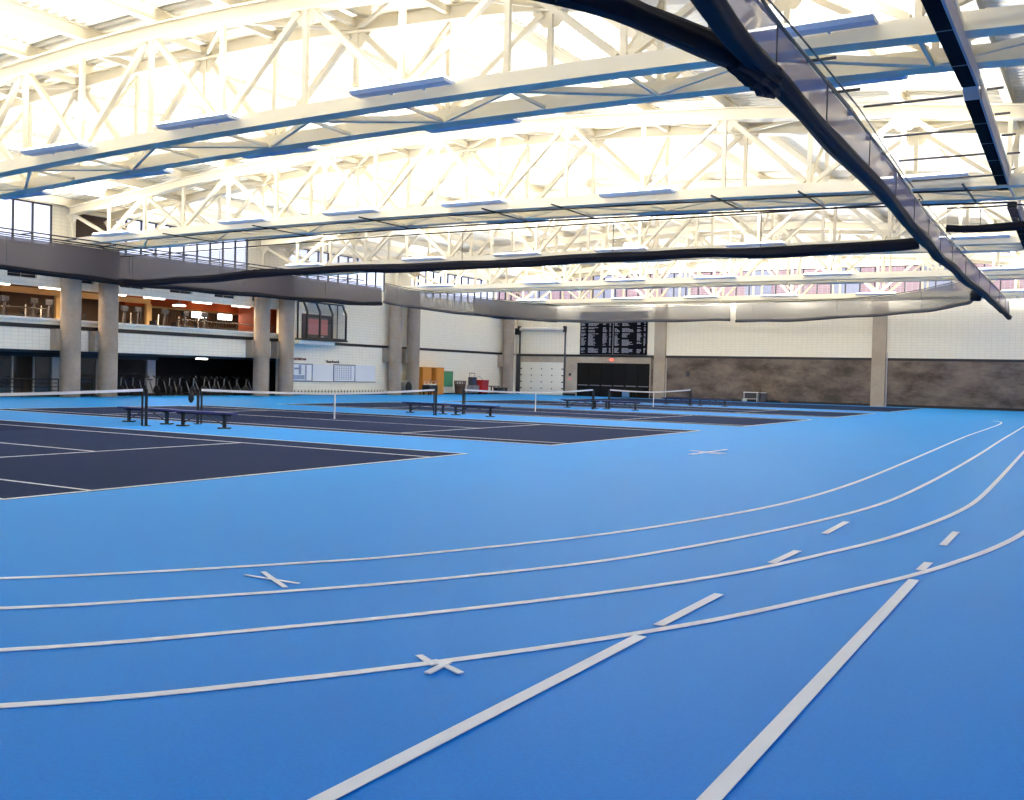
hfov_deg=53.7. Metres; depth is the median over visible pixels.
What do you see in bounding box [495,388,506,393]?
crate
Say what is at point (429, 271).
window
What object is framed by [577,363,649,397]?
door
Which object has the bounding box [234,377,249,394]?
exercise bike
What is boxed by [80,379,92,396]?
railing
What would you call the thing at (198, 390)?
net
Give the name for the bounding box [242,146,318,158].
fixture
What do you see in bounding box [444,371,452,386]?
board
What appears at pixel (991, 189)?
pipe
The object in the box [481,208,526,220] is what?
channel
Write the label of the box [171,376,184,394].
exercise bike
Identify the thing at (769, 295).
fixture
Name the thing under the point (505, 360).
concrete column
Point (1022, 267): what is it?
fixture
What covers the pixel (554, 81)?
roof truss
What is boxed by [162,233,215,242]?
channel
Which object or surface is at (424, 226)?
fixture
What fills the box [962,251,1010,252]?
fixture
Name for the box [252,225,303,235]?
channel
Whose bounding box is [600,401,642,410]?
bench
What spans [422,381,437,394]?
trolley
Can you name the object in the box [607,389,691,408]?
net
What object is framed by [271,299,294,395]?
concrete column
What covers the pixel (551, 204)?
channel
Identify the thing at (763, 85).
knot
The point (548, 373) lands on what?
door
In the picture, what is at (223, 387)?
exercise bike
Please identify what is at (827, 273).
fixture
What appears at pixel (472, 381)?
machine
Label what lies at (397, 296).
curtain
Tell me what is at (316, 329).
window
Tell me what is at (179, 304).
pendant light
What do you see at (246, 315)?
wall
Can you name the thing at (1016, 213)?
panel
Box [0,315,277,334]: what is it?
trim
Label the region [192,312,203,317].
diffuser
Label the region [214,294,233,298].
window
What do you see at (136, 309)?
machine
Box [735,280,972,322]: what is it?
curtain
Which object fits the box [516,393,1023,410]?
baseboard
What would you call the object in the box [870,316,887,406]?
pilaster
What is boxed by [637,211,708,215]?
fixture
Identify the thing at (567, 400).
bench
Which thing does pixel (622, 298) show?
fixture
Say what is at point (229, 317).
wall light
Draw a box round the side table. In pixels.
[489,386,499,393]
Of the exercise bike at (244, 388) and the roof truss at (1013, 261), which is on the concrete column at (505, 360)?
the roof truss at (1013, 261)
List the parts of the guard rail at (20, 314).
rail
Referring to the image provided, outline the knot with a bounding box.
[726,60,783,98]
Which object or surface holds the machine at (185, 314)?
on the trim
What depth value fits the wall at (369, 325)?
73.68 m
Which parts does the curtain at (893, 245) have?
hanging rail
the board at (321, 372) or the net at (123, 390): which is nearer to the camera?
the net at (123, 390)
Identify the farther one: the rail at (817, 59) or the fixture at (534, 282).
the fixture at (534, 282)
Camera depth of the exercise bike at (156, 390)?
61.38 m
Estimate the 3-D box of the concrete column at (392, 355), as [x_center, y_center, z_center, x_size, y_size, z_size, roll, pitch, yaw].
[-9.228,-4.502,78.790,1.200,8.200,1.270,2,2,31]
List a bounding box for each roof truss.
[0,0,1023,198]
[66,103,1023,250]
[257,179,1023,275]
[394,222,1023,292]
[494,253,1023,305]
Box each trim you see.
[0,285,238,324]
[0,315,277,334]
[0,322,514,355]
[0,348,275,360]
[0,392,274,396]
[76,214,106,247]
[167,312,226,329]
[515,356,520,393]
[516,354,1023,361]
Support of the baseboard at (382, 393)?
attached to the wall at (369, 325)
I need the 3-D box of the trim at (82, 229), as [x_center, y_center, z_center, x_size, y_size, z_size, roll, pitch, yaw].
[-23.237,-9.287,56.141,0.040,2.200,2.200,2,2,31]
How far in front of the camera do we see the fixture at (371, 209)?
43.50 m
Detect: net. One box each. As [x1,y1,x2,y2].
[0,389,150,425]
[193,389,436,423]
[462,389,594,413]
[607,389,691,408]
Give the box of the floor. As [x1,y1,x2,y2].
[0,394,1023,799]
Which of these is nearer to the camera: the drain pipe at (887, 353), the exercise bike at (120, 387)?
the exercise bike at (120, 387)
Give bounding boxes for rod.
[863,94,962,107]
[883,127,974,137]
[899,153,984,161]
[912,174,992,181]
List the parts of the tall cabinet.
door, door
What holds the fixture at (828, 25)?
attached to the roof truss at (554, 81)
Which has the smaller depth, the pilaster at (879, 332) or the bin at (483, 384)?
the pilaster at (879, 332)
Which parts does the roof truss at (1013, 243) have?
gusset plate, gusset plate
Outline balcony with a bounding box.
[0,233,382,305]
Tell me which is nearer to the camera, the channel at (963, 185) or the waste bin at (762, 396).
the channel at (963, 185)
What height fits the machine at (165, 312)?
1.200 m
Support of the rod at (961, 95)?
attached to the panel at (975, 99)
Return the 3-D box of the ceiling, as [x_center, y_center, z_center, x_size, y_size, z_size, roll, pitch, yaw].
[1.505,-10.380,43.878,57.000,3.222,89.894,2,2,31]
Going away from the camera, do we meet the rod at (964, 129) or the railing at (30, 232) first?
the rod at (964, 129)
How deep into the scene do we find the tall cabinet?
83.68 m
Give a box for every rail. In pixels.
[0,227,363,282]
[0,305,46,317]
[177,319,272,332]
[293,390,380,394]
[759,0,992,284]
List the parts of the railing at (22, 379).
rail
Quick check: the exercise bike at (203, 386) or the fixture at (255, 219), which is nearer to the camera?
the fixture at (255, 219)
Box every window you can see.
[7,270,35,277]
[11,199,51,241]
[120,286,142,288]
[125,218,247,267]
[170,290,190,293]
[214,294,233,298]
[294,301,347,345]
[302,249,384,291]
[417,271,517,299]
[518,263,1001,299]
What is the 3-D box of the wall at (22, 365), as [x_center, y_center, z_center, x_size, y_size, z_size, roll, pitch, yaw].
[-29.100,-1.481,58.086,0.100,2.180,14.000,2,2,31]
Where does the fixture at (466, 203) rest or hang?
attached to the roof truss at (743, 124)
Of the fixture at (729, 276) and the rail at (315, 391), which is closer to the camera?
the fixture at (729, 276)
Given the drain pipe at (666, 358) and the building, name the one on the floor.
the drain pipe at (666, 358)
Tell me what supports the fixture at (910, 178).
attached to the roof truss at (743, 124)
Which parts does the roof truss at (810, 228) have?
gusset plate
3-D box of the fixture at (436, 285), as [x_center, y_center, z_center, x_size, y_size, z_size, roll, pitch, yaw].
[-5.757,-8.596,76.178,2.840,0.160,0.570,2,2,31]
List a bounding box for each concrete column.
[50,243,81,396]
[88,249,119,396]
[246,297,270,395]
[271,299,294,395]
[382,305,402,394]
[402,308,420,394]
[497,319,514,393]
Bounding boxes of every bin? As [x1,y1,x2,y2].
[454,381,465,393]
[477,376,488,393]
[759,388,766,402]
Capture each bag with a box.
[188,388,196,402]
[768,399,777,402]
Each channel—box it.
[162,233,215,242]
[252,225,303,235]
[358,216,407,227]
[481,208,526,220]
[551,204,592,217]
[711,195,743,210]
[798,190,825,207]
[953,0,1023,213]
[962,183,976,201]
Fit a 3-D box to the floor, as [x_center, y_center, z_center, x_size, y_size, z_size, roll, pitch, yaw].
[-2.604,0.697,46.303,64.200,0.321,89.260,2,2,31]
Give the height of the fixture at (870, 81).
0.160 m
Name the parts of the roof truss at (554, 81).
gusset plate, gusset plate, gusset plate, gusset plate, gusset plate, gusset plate, gusset plate, gusset plate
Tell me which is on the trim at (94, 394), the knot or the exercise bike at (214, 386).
the exercise bike at (214, 386)
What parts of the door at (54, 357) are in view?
frame, frame, post, frame, post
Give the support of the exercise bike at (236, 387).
on the trim at (94, 394)
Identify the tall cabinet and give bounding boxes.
[419,367,443,394]
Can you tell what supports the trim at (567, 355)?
attached to the wall at (975, 330)
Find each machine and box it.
[0,295,8,314]
[19,298,37,316]
[37,299,52,317]
[118,305,127,322]
[126,307,141,323]
[149,309,168,325]
[171,311,188,326]
[194,312,207,328]
[467,373,478,393]
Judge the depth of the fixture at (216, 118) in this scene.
28.10 m
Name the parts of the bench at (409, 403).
seat, under rail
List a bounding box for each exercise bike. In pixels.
[117,375,125,395]
[122,375,137,395]
[137,375,149,395]
[147,376,161,394]
[161,376,173,394]
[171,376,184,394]
[181,376,196,394]
[192,376,208,394]
[205,376,218,394]
[215,376,228,394]
[225,377,240,394]
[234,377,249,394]
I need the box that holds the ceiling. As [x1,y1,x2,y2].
[0,0,1023,279]
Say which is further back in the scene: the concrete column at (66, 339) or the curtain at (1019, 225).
the concrete column at (66, 339)
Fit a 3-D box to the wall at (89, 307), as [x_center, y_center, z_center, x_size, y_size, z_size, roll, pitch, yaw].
[-35.818,-4.851,51.578,0.200,4.150,64.000,2,2,31]
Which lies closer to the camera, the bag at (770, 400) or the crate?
the bag at (770, 400)
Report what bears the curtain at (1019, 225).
hanging from the roof truss at (743, 124)
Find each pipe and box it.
[147,188,1007,239]
[187,201,1015,245]
[665,358,666,396]
[885,353,887,406]
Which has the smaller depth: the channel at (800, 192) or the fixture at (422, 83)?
the fixture at (422, 83)
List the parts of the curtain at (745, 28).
lifting cord, lifting cord, lifting cord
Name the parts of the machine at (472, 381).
tank, panel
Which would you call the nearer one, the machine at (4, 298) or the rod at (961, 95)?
the rod at (961, 95)
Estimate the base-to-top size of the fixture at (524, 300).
0.160 m
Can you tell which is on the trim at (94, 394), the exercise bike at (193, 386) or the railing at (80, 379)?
the exercise bike at (193, 386)
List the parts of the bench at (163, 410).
seat, under rail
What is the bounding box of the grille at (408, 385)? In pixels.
[405,382,411,390]
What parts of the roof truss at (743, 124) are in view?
gusset plate, gusset plate, gusset plate, gusset plate, gusset plate, gusset plate, gusset plate, gusset plate, gusset plate, gusset plate, gusset plate, gusset plate, gusset plate, gusset plate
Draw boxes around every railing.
[0,378,58,396]
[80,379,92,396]
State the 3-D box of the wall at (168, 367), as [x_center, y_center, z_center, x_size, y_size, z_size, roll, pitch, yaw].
[-34.092,-1.558,50.583,0.200,2.500,64.000,2,2,31]
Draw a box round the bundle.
[970,290,981,300]
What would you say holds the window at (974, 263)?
in the wall at (975, 330)
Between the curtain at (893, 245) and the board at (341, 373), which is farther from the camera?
the board at (341, 373)
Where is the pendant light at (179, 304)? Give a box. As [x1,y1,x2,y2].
[173,300,185,306]
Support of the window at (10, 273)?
in the wall at (369, 325)
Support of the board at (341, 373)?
attached to the wall at (369, 325)
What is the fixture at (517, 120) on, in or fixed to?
attached to the roof truss at (554, 81)
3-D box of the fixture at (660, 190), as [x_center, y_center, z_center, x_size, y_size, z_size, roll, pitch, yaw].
[4.552,-7.560,36.860,2.840,0.160,0.570,2,2,31]
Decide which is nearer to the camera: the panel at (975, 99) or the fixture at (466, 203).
the panel at (975, 99)
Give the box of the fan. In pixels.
[401,381,413,394]
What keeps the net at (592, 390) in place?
on the floor
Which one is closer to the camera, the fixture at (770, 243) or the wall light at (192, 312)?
the fixture at (770, 243)
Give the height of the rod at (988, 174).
0.052 m
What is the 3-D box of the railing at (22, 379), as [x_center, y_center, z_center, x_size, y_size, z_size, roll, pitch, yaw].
[-26.064,-0.636,51.801,0.070,0.985,6.360,2,2,31]
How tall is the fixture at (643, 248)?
0.160 m
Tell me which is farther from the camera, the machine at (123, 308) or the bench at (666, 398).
the bench at (666, 398)
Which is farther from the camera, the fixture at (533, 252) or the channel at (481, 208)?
the fixture at (533, 252)
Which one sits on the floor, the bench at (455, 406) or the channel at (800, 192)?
the bench at (455, 406)
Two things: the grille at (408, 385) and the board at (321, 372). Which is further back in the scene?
the grille at (408, 385)
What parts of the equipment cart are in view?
panel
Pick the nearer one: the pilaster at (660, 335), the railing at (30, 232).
the railing at (30, 232)
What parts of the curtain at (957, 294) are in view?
hanging rail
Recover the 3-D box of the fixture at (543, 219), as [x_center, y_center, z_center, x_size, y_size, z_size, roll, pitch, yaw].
[0.200,-7.731,43.423,2.840,0.160,0.570,2,2,31]
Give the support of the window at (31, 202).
in the wall at (369, 325)
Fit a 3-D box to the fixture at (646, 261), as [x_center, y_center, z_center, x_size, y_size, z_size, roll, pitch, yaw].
[7.415,-7.665,55.538,2.840,0.160,0.570,2,2,31]
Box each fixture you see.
[2,190,53,199]
[20,141,92,155]
[91,230,135,236]
[110,168,174,179]
[151,244,188,248]
[155,112,240,130]
[218,217,269,224]
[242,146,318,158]
[285,263,323,266]
[322,207,380,215]
[348,74,454,98]
[379,226,427,229]
[401,256,445,260]
[418,284,452,287]
[425,118,521,133]
[440,198,506,207]
[490,219,548,222]
[493,251,541,256]
[515,299,546,301]
[523,281,561,283]
[595,246,648,252]
[598,187,675,197]
[604,278,645,281]
[611,297,643,299]
[622,261,666,262]
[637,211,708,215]
[683,296,718,298]
[693,275,737,279]
[725,241,785,247]
[760,294,798,296]
[783,11,878,37]
[803,272,851,275]
[828,76,907,88]
[855,292,896,294]
[902,171,969,181]
[921,201,981,203]
[947,233,1010,239]
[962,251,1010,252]
[979,266,1023,270]
[1001,289,1023,292]
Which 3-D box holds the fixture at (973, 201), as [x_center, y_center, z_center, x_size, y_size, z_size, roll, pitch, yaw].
[14.616,-6.843,34.837,2.840,0.160,0.570,2,2,31]
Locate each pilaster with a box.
[653,304,667,398]
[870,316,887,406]
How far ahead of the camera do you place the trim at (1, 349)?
60.51 m
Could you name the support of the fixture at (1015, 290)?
attached to the roof truss at (1013, 261)
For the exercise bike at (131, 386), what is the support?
on the trim at (94, 394)
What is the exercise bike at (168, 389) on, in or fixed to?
on the trim at (94, 394)
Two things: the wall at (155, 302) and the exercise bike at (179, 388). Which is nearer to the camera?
the exercise bike at (179, 388)
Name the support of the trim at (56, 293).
attached to the wall at (246, 315)
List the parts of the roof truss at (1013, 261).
gusset plate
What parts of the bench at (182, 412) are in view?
under rail, seat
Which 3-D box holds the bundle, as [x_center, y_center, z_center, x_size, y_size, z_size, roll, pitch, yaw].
[24.920,-5.630,54.262,0.678,0.698,0.701,2,2,31]
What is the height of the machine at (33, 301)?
1.200 m
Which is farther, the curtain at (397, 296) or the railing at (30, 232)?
the curtain at (397, 296)
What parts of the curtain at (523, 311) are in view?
hanging rail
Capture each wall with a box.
[0,198,516,394]
[0,284,238,330]
[0,356,95,392]
[117,357,275,392]
[121,295,253,312]
[238,308,276,332]
[516,259,1023,359]
[520,356,650,397]
[650,358,1023,408]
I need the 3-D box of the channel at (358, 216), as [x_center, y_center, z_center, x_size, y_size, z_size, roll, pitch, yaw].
[-5.596,-7.784,44.444,0.050,0.050,3.550,2,2,31]
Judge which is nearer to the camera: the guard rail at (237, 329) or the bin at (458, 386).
the guard rail at (237, 329)
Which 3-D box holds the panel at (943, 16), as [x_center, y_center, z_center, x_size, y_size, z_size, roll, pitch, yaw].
[6.873,-6.577,16.444,0.340,0.320,10.404,2,2,30]
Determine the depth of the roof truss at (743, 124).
40.18 m
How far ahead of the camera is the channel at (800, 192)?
34.91 m
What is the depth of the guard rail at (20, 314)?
53.16 m
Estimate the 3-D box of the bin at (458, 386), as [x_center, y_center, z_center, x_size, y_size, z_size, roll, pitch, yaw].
[-4.438,-1.061,86.115,1.060,1.158,1.060,2,2,31]
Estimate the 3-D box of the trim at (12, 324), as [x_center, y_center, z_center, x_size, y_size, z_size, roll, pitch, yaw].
[-22.416,-3.946,57.836,0.030,0.240,88.460,2,2,31]
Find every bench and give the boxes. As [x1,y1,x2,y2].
[117,406,178,424]
[171,410,237,428]
[402,402,449,413]
[447,404,499,416]
[561,399,601,408]
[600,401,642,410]
[661,397,695,404]
[696,399,730,406]
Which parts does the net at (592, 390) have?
post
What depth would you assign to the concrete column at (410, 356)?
80.43 m
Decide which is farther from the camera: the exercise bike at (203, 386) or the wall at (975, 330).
the wall at (975, 330)
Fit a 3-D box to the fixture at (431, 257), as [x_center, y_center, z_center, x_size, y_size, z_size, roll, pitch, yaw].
[-5.205,-8.258,59.144,2.840,0.160,0.570,2,2,31]
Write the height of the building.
13.800 m
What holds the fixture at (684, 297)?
attached to the roof truss at (1013, 261)
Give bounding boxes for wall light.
[191,311,203,318]
[217,313,231,320]
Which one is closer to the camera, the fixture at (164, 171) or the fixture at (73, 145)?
the fixture at (73, 145)
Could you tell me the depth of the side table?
91.01 m
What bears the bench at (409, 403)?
on the floor
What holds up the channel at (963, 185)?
attached to the roof truss at (743, 124)
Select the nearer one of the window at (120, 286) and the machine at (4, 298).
the machine at (4, 298)
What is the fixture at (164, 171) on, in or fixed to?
attached to the roof truss at (554, 81)
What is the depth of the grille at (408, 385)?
79.55 m
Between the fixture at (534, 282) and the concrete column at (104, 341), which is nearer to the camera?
the concrete column at (104, 341)
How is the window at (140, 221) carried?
in the wall at (369, 325)
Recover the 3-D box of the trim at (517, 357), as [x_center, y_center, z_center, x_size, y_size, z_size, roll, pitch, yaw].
[0.649,-2.389,96.208,0.480,3.600,0.310,2,2,31]
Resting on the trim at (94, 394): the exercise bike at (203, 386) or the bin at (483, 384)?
the exercise bike at (203, 386)
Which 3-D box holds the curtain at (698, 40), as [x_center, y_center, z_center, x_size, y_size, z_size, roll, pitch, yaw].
[-1.693,-5.795,12.561,12.447,1.686,1.958,1,2,-21]
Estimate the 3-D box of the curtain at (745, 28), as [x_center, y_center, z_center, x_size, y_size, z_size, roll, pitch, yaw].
[16.998,-5.716,38.996,0.935,1.230,68.559,2,2,29]
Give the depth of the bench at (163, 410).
31.19 m
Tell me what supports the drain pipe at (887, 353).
on the floor
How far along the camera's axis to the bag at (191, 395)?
31.31 m
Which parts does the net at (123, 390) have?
post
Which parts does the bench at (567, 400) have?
seat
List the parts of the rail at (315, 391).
rail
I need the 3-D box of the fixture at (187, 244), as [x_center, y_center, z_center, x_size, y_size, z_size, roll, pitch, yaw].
[-18.607,-8.338,54.630,2.840,0.160,0.570,2,2,31]
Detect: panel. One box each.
[921,0,979,87]
[962,85,1010,190]
[1007,200,1023,248]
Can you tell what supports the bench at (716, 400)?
on the floor
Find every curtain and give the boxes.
[118,199,920,285]
[383,283,552,319]
[475,298,730,322]
[532,0,737,68]
[690,0,1011,319]
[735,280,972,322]
[946,203,1023,232]
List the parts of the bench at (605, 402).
seat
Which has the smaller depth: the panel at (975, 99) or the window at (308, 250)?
the panel at (975, 99)
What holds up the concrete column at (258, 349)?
on the floor
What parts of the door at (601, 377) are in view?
panel, panel, panel, panel, kick plate, panel, panel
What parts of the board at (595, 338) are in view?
panel, panel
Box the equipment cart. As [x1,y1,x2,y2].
[743,392,758,401]
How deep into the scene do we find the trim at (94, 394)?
59.70 m
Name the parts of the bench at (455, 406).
under rail, seat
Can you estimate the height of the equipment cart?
0.780 m
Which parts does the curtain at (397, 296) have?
hanging rail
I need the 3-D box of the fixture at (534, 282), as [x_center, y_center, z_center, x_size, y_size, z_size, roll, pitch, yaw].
[2.142,-8.291,71.472,2.840,0.160,0.570,2,2,31]
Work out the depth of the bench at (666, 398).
69.28 m
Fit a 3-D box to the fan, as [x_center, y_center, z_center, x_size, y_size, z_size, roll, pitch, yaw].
[-8.365,-0.962,79.726,0.600,1.120,1.269,2,2,31]
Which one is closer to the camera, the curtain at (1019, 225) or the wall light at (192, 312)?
the curtain at (1019, 225)
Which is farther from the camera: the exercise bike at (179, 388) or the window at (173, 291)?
the exercise bike at (179, 388)
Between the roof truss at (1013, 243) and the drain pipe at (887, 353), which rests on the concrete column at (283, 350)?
the roof truss at (1013, 243)
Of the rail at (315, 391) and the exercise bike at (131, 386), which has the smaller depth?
the exercise bike at (131, 386)
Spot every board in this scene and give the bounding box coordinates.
[293,363,312,381]
[312,364,333,381]
[333,364,354,381]
[355,365,374,381]
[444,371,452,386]
[580,322,647,354]
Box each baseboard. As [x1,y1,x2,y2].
[293,393,513,394]
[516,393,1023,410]
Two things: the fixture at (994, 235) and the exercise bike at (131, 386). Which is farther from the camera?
the exercise bike at (131, 386)
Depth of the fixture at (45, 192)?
37.09 m
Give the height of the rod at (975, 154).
0.052 m
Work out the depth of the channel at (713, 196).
36.47 m
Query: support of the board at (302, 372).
attached to the wall at (369, 325)
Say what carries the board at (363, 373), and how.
attached to the wall at (369, 325)
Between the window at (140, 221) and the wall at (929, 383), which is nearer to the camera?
the window at (140, 221)
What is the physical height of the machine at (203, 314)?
1.200 m
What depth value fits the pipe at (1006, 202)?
40.73 m
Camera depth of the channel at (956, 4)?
24.66 m
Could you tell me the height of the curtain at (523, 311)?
1.516 m
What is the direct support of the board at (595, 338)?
attached to the wall at (975, 330)
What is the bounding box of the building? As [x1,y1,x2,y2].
[497,264,1023,388]
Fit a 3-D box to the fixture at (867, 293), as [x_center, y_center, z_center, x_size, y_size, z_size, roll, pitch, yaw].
[26.567,-7.759,73.796,2.840,0.160,0.570,2,2,31]
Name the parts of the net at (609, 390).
post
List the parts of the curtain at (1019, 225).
hanging rail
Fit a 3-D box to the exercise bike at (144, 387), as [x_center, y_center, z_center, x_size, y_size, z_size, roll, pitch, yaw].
[-22.200,-0.883,60.717,1.180,1.203,0.500,3,2,44]
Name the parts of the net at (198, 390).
post, post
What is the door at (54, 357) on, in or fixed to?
on the trim at (94, 394)
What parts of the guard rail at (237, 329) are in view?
rail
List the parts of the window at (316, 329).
sill, frame, pink panel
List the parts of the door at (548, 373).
panel, panel, panel, panel, panel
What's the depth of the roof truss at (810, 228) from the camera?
66.53 m
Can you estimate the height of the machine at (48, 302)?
1.200 m
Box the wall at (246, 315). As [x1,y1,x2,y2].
[238,308,276,332]
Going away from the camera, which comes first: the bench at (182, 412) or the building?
the bench at (182, 412)
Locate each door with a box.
[0,351,157,394]
[515,326,566,394]
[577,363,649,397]
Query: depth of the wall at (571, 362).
93.03 m

